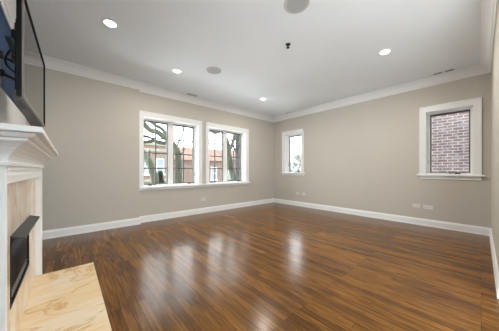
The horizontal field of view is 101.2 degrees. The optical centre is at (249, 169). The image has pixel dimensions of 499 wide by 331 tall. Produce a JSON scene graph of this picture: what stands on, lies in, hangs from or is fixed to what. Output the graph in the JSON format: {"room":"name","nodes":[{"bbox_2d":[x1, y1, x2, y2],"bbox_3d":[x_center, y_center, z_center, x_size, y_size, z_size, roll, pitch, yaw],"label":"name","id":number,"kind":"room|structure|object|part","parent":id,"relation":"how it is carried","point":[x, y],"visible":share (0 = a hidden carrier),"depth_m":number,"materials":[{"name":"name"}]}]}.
{"room":"living room","nodes":[
{"label":"living room","id":0,"kind":"room"},
{"bbox_2d":[0,5,23,114],"bbox_3d":[-0.571,-0.335,-0.305,0.260,2.870,8.900,0,0,-41],"label":"wall","id":1,"kind":"structure","parent":0,"point":[7,85],"depth_m":2.22,"materials":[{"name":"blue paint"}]},
{"bbox_2d":[0,18,15,87],"bbox_3d":[-2.085,-0.850,1.780,0.887,0.580,0.200,0,0,41],"label":"mount","id":2,"kind":"object","parent":1,"relation":"attached to","point":[11,45],"depth_m":1.64,"materials":[{"name":"black metal"}]},
{"bbox_3d":[-2.165,-1.083,1.845,0.689,0.085,0.161,0,0,44],"label":"arm","id":3,"kind":"part","parent":2,"relation":"part of","materials":[{"name":"black metal"}]},
{"bbox_3d":[-2.165,-0.912,1.845,0.689,0.085,0.161,0,0,44],"label":"arm","id":4,"kind":"part","parent":2,"relation":"part of","materials":[{"name":"black metal"}]},
{"bbox_2d":[13,0,44,126],"bbox_3d":[-1.939,-0.831,1.816,0.110,0.710,1.251,0,0,-41],"label":"television","id":5,"kind":"object","parent":2,"relation":"attached to","point":[29,91],"visible":0.99,"depth_m":1.56,"materials":[{"name":"black"}]},
{"bbox_3d":[-1.940,-0.837,1.816,0.045,0.688,1.242,0,0,-40],"label":"panel","id":6,"kind":"part","parent":5,"relation":"part of","materials":[{"name":"black plastic"}]},
{"bbox_2d":[0,0,15,29],"bbox_3d":[-0.430,-1.698,-0.180,0.118,0.143,8.900,0,0,-41],"label":"trim","id":7,"kind":"structure","parent":1,"relation":"attached to","point":[8,7],"depth_m":2.16,"materials":[{"name":"white paint"}]},
{"bbox_2d":[26,68,273,230],"bbox_3d":[-1.381,-0.335,5.160,6.290,2.870,0.360,0,0,-41],"label":"wall","id":8,"kind":"structure","parent":0,"point":[92,125],"depth_m":3.84,"materials":[{"name":"beige paint"}]},
{"bbox_2d":[42,218,140,239],"bbox_3d":[-2.815,1.033,3.638,1.605,0.134,0.020,0,0,-41],"label":"baseboard","id":9,"kind":"structure","parent":8,"relation":"attached to","point":[48,234],"depth_m":3.61,"materials":[{"name":"white paint"}]},
{"bbox_2d":[42,55,146,89],"bbox_3d":[-2.746,-1.698,3.634,1.703,0.143,0.118,0,0,-41],"label":"trim","id":10,"kind":"structure","parent":8,"relation":"attached to","point":[50,63],"depth_m":3.60,"materials":[{"name":"white paint"}]},
{"bbox_2d":[139,110,201,186],"bbox_3d":[-1.824,-0.438,4.797,1.456,1.593,0.267,0,0,-41],"label":"window","id":11,"kind":"structure","parent":8,"relation":"in","point":[169,121],"depth_m":4.83,"materials":[{"name":"white paint"}]},
{"bbox_3d":[-2.137,-0.385,4.659,0.529,1.420,0.040,0,0,-41],"label":"sash","id":12,"kind":"part","parent":11,"relation":"part of","materials":[{"name":"clear glass"}]},
{"bbox_3d":[-1.648,-0.385,5.091,0.529,1.420,0.040,0,0,-41],"label":"sash","id":13,"kind":"part","parent":11,"relation":"part of","materials":[{"name":"clear glass"}]},
{"bbox_2d":[139,182,249,190],"bbox_3d":[-1.156,0.371,5.211,3.105,0.033,0.068,0,0,-41],"label":"trim","id":14,"kind":"structure","parent":8,"relation":"attached to","point":[232,182],"depth_m":4.92,"materials":[{"name":"white paint"}]},
{"bbox_2d":[139,84,273,121],"bbox_3d":[-0.695,-1.698,5.581,4.185,0.143,0.118,0,0,-41],"label":"trim","id":15,"kind":"structure","parent":8,"relation":"attached to","point":[149,89],"depth_m":5.11,"materials":[{"name":"white paint"}]},
{"bbox_2d":[140,198,273,222],"bbox_3d":[-0.728,1.033,5.618,4.185,0.134,0.020,0,0,-41],"label":"baseboard","id":16,"kind":"structure","parent":8,"relation":"attached to","point":[155,217],"depth_m":5.14,"materials":[{"name":"white paint"}]},
{"bbox_2d":[206,122,248,183],"bbox_3d":[-0.654,-0.438,5.832,1.456,1.593,0.267,0,0,-41],"label":"window","id":17,"kind":"structure","parent":8,"relation":"in","point":[243,133],"depth_m":5.91,"materials":[{"name":"white paint"}]},
{"bbox_3d":[-0.967,-0.385,5.694,0.529,1.420,0.040,0,0,-41],"label":"sash","id":18,"kind":"part","parent":17,"relation":"part of","materials":[{"name":"clear glass"}]},
{"bbox_3d":[-0.716,-0.390,5.902,1.254,1.470,0.080,0,0,-41],"label":"frame","id":19,"kind":"part","parent":17,"relation":"part of","materials":[{"name":"white paint"}]},
{"bbox_3d":[-0.478,-0.385,6.126,0.529,1.420,0.040,0,0,-41],"label":"sash","id":20,"kind":"part","parent":17,"relation":"part of","materials":[{"name":"clear glass"}]},
{"bbox_2d":[27,0,479,116],"bbox_3d":[1.654,-1.830,1.730,6.290,0.120,9.520,0,0,-41],"label":"ceiling","id":21,"kind":"structure","parent":0,"point":[332,55],"depth_m":2.89,"materials":[{"name":"paint"}]},
{"bbox_2d":[101,18,118,28],"bbox_3d":[-1.683,-1.766,2.476,0.186,0.008,0.186,0,0,-41],"label":"recessed light","id":22,"kind":"object","parent":21,"relation":"in","point":[107,22],"visible":1,"depth_m":2.47,"materials":[{"name":"white paint"}]},
{"bbox_2d":[172,68,181,73],"bbox_3d":[-1.294,-1.766,3.662,0.186,0.008,0.186,0,0,-41],"label":"recessed light","id":23,"kind":"object","parent":21,"relation":"in","point":[175,70],"visible":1,"depth_m":3.65,"materials":[{"name":"white"}]},
{"bbox_2d":[206,67,220,73],"bbox_3d":[-0.632,-1.766,3.647,0.264,0.009,0.264,0,0,-41],"label":"ceiling speaker","id":24,"kind":"object","parent":21,"relation":"attached to","point":[212,70],"visible":1,"depth_m":3.63,"materials":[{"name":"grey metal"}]},
{"bbox_2d":[208,68,219,73],"bbox_3d":[-0.632,-1.765,3.647,0.239,0.008,0.239,0,0,-41],"label":"grille","id":25,"kind":"object","parent":24,"relation":"attached to","point":[210,70],"depth_m":3.63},
{"bbox_2d":[284,0,308,13],"bbox_3d":[0.501,-1.766,2.186,0.264,0.009,0.264,0,0,-41],"label":"ceiling speaker","id":26,"kind":"object","parent":21,"relation":"attached to","point":[291,6],"visible":1,"depth_m":2.20,"materials":[{"name":"grey metal"}]},
{"bbox_2d":[378,48,392,55],"bbox_3d":[2.033,-1.766,3.075,0.186,0.008,0.186,0,0,-41],"label":"recessed light","id":27,"kind":"object","parent":21,"relation":"in","point":[388,50],"visible":1,"depth_m":3.07,"materials":[{"name":"white"}]},
{"bbox_2d":[42,202,498,330],"bbox_3d":[1.654,1.160,1.730,6.290,0.120,9.520,0,0,-41],"label":"floor","id":28,"kind":"structure","parent":0,"point":[273,266],"depth_m":2.16,"materials":[{"name":"brown wood"}]},
{"bbox_2d":[0,88,111,330],"bbox_3d":[-2.027,0.144,2.081,0.722,1.912,3.297,0,0,-41],"label":"fireplace","id":29,"kind":"object","parent":28,"relation":"on","point":[69,299],"visible":1,"depth_m":1.50,"materials":[{"name":"stone"}]},
{"bbox_3d":[-2.293,-0.498,1.860,0.030,0.628,3.275,0,0,-41],"label":"overmantel panel","id":30,"kind":"part","parent":29,"relation":"part of","materials":[{"name":"white paint"}]},
{"bbox_2d":[12,238,26,286],"bbox_3d":[-1.647,0.578,1.459,0.018,0.315,0.712,0,0,-41],"label":"fireplace screen","id":31,"kind":"object","parent":29,"relation":"hanging from","point":[19,246],"depth_m":1.43,"materials":[{"name":"black metal"}]},
{"bbox_3d":[-1.643,0.605,1.464,0.023,0.410,0.750,0,0,-41],"label":"insert frame","id":32,"kind":"part","parent":29,"relation":"part of","materials":[{"name":"black plastic"}]},
{"bbox_2d":[10,215,39,238],"bbox_3d":[-1.633,0.404,1.512,0.062,0.040,0.830,0,0,-41],"label":"hood","id":33,"kind":"object","parent":29,"relation":"attached to","point":[22,230],"depth_m":1.40,"materials":[{"name":"grey metal"}]},
{"bbox_3d":[-1.703,-0.088,1.467,0.393,0.140,1.901,0,0,-41],"label":"crown moulding","id":34,"kind":"part","parent":29,"relation":"part of","materials":[{"name":"white paint"}]},
{"bbox_2d":[0,123,57,155],"bbox_3d":[-1.694,-0.172,1.475,0.417,0.028,1.949,0,0,-41],"label":"mantel shelf","id":35,"kind":"object","parent":29,"relation":"attached to","point":[37,133],"depth_m":0.87,"materials":[{"name":"white paint"}]},
{"bbox_2d":[274,72,490,227],"bbox_3d":[3.998,-0.335,3.631,0.260,2.870,9.260,0,0,-41],"label":"wall","id":36,"kind":"structure","parent":0,"point":[364,156],"depth_m":4.54,"materials":[{"name":"beige paint"}]},
{"bbox_2d":[282,128,304,175],"bbox_3d":[1.420,-0.531,6.479,0.297,1.416,0.902,0,0,-41],"label":"window","id":37,"kind":"structure","parent":36,"relation":"in","point":[286,136],"depth_m":6.64,"materials":[{"name":"white paint"}]},
{"bbox_3d":[1.509,-0.527,6.557,0.060,1.205,0.622,0,0,-41],"label":"frame","id":38,"kind":"part","parent":37,"relation":"part of","materials":[{"name":"white paint"}]},
{"bbox_3d":[1.509,-0.522,6.557,0.040,1.155,0.550,0,0,-41],"label":"sash","id":39,"kind":"part","parent":37,"relation":"part of","materials":[{"name":"grey paint"}]},
{"bbox_2d":[274,64,489,121],"bbox_3d":[2.382,-1.698,5.172,0.118,0.143,4.810,0,0,-41],"label":"trim","id":40,"kind":"structure","parent":36,"relation":"attached to","point":[475,70],"depth_m":4.33,"materials":[{"name":"white paint"}]},
{"bbox_2d":[274,198,489,235],"bbox_3d":[2.419,1.033,5.204,0.020,0.134,4.810,0,0,-41],"label":"baseboard","id":41,"kind":"structure","parent":36,"relation":"attached to","point":[479,230],"depth_m":4.34,"materials":[{"name":"white paint"}]},
{"bbox_2d":[423,205,432,209],"bbox_3d":[3.487,0.730,4.006,0.009,0.075,0.145,0,0,-41],"label":"wall outlet","id":42,"kind":"object","parent":36,"relation":"attached to","point":[424,206],"visible":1,"depth_m":4.01,"materials":[{"name":"white plastic"}]},
{"bbox_2d":[417,97,484,179],"bbox_3d":[3.743,-0.531,3.853,0.297,1.416,0.902,0,0,-41],"label":"window","id":43,"kind":"structure","parent":36,"relation":"in","point":[473,106],"depth_m":3.77,"materials":[{"name":"white paint"}]},
{"bbox_3d":[3.832,-0.522,3.932,0.040,1.155,0.550,0,0,-41],"label":"sash","id":44,"kind":"part","parent":43,"relation":"part of","materials":[{"name":"grey paint"}]},
{"bbox_3d":[3.832,-0.527,3.932,0.060,1.205,0.622,0,0,-41],"label":"frame","id":45,"kind":"part","parent":43,"relation":"part of","materials":[{"name":"white paint"}]},
{"bbox_3d":[3.656,0.099,3.776,0.065,0.028,0.902,0,0,-41],"label":"sill","id":46,"kind":"part","parent":43,"relation":"part of","materials":[{"name":"white paint"}]},
{"bbox_2d":[491,1,498,270],"bbox_3d":[3.123,-0.335,2.522,2.520,2.870,0.140,0,0,-41],"label":"wall","id":47,"kind":"structure","parent":0,"point":[495,61],"depth_m":2.38,"materials":[{"name":"beige paint"}]},
{"bbox_2d":[480,0,498,71],"bbox_3d":[3.037,-1.698,2.619,2.520,0.143,0.118,0,0,-41],"label":"trim","id":48,"kind":"structure","parent":47,"relation":"attached to","point":[488,8],"depth_m":2.49,"materials":[{"name":"white paint"}]},
{"bbox_2d":[489,228,498,298],"bbox_3d":[3.070,1.033,2.582,2.520,0.134,0.020,0,0,-41],"label":"baseboard","id":49,"kind":"structure","parent":47,"relation":"attached to","point":[495,266],"depth_m":2.19,"materials":[{"name":"white paint"}]},
{"label":"outside","id":50,"kind":"structure","parent":0,"visible":0},
{"bbox_2d":[432,112,468,171],"bbox_3d":[5.943,-0.725,4.790,1.650,9.650,7.400,0,0,-41],"label":"house","id":51,"kind":"structure","parent":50,"point":[450,133],"depth_m":4.90,"materials":[{"name":"brick"}]},
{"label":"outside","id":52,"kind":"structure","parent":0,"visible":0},
{"bbox_3d":[-13.680,4.200,38.100,90.000,0.200,64.800,0,0,-41],"label":"ground","id":53,"kind":"structure","parent":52,"visible":0},
{"bbox_2d":[144,150,158,182],"bbox_3d":[-3.444,1.568,7.157,1.091,5.087,0.353,0,0,-36],"label":"street tree","id":54,"kind":"object","parent":53,"relation":"on","point":[147,159],"visible":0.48,"depth_m":7.05,"materials":[{"name":"green plant"}]},
{"bbox_2d":[144,143,165,183],"bbox_3d":[-13.470,0.690,22.771,6.200,6.820,8.240,0,0,-41],"label":"house","id":55,"kind":"structure","parent":53,"relation":"on","point":[160,158],"depth_m":20.91,"materials":[{"name":"brick"}]},
{"bbox_3d":[-9.253,-0.400,21.174,0.600,1.400,0.040,0,0,-41],"label":"pane","id":56,"kind":"part","parent":55,"relation":"part of","materials":[{"name":"clear glass"}]},
{"bbox_2d":[157,170,164,182],"bbox_3d":[-4.394,2.103,10.122,1.179,4.200,1.096,0,0,-41],"label":"evergreen shrub","id":57,"kind":"object","parent":53,"relation":"on","point":[160,173],"visible":0.11,"depth_m":10.06,"materials":[{"name":"green plant"}]},
{"bbox_2d":[144,122,188,181],"bbox_3d":[-3.722,0.813,8.832,2.289,6.574,1.333,0,0,-41],"label":"street tree","id":58,"kind":"object","parent":53,"relation":"on","point":[178,160],"visible":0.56,"depth_m":9.03,"materials":[{"name":"green plant"}]},
{"bbox_2d":[174,147,227,182],"bbox_3d":[-8.710,0.450,29.012,8.800,7.300,8.800,0,0,-41],"label":"house","id":59,"kind":"structure","parent":53,"relation":"on","point":[187,159],"depth_m":26.98,"materials":[{"name":"brick"}]},
{"bbox_2d":[209,131,236,179],"bbox_3d":[-1.180,0.849,9.111,1.880,6.508,0.612,0,0,-41],"label":"street tree","id":60,"kind":"object","parent":53,"relation":"on","point":[229,148],"visible":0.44,"depth_m":9.14,"materials":[{"name":"green plant"}]},
{"bbox_2d":[215,149,235,172],"bbox_3d":[-0.728,0.400,36.741,13.000,7.400,8.800,0,0,-41],"label":"house","id":61,"kind":"structure","parent":53,"relation":"on","point":[218,150],"depth_m":31.80,"materials":[{"name":"brick"}]},
{"bbox_2d":[230,135,238,179],"bbox_3d":[-0.719,0.609,10.580,0.931,6.988,0.480,0,0,-41],"label":"street tree","id":62,"kind":"object","parent":53,"relation":"on","point":[236,149],"visible":0.28,"depth_m":10.56,"materials":[{"name":"green plant"}]},
{"bbox_2d":[291,153,300,170],"bbox_3d":[3.816,1.441,16.165,4.507,5.634,4.579,0,0,-41],"label":"tree","id":63,"kind":"object","parent":53,"relation":"on","point":[296,162],"visible":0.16,"depth_m":15.78,"materials":[{"name":"green plant"}]}
]}

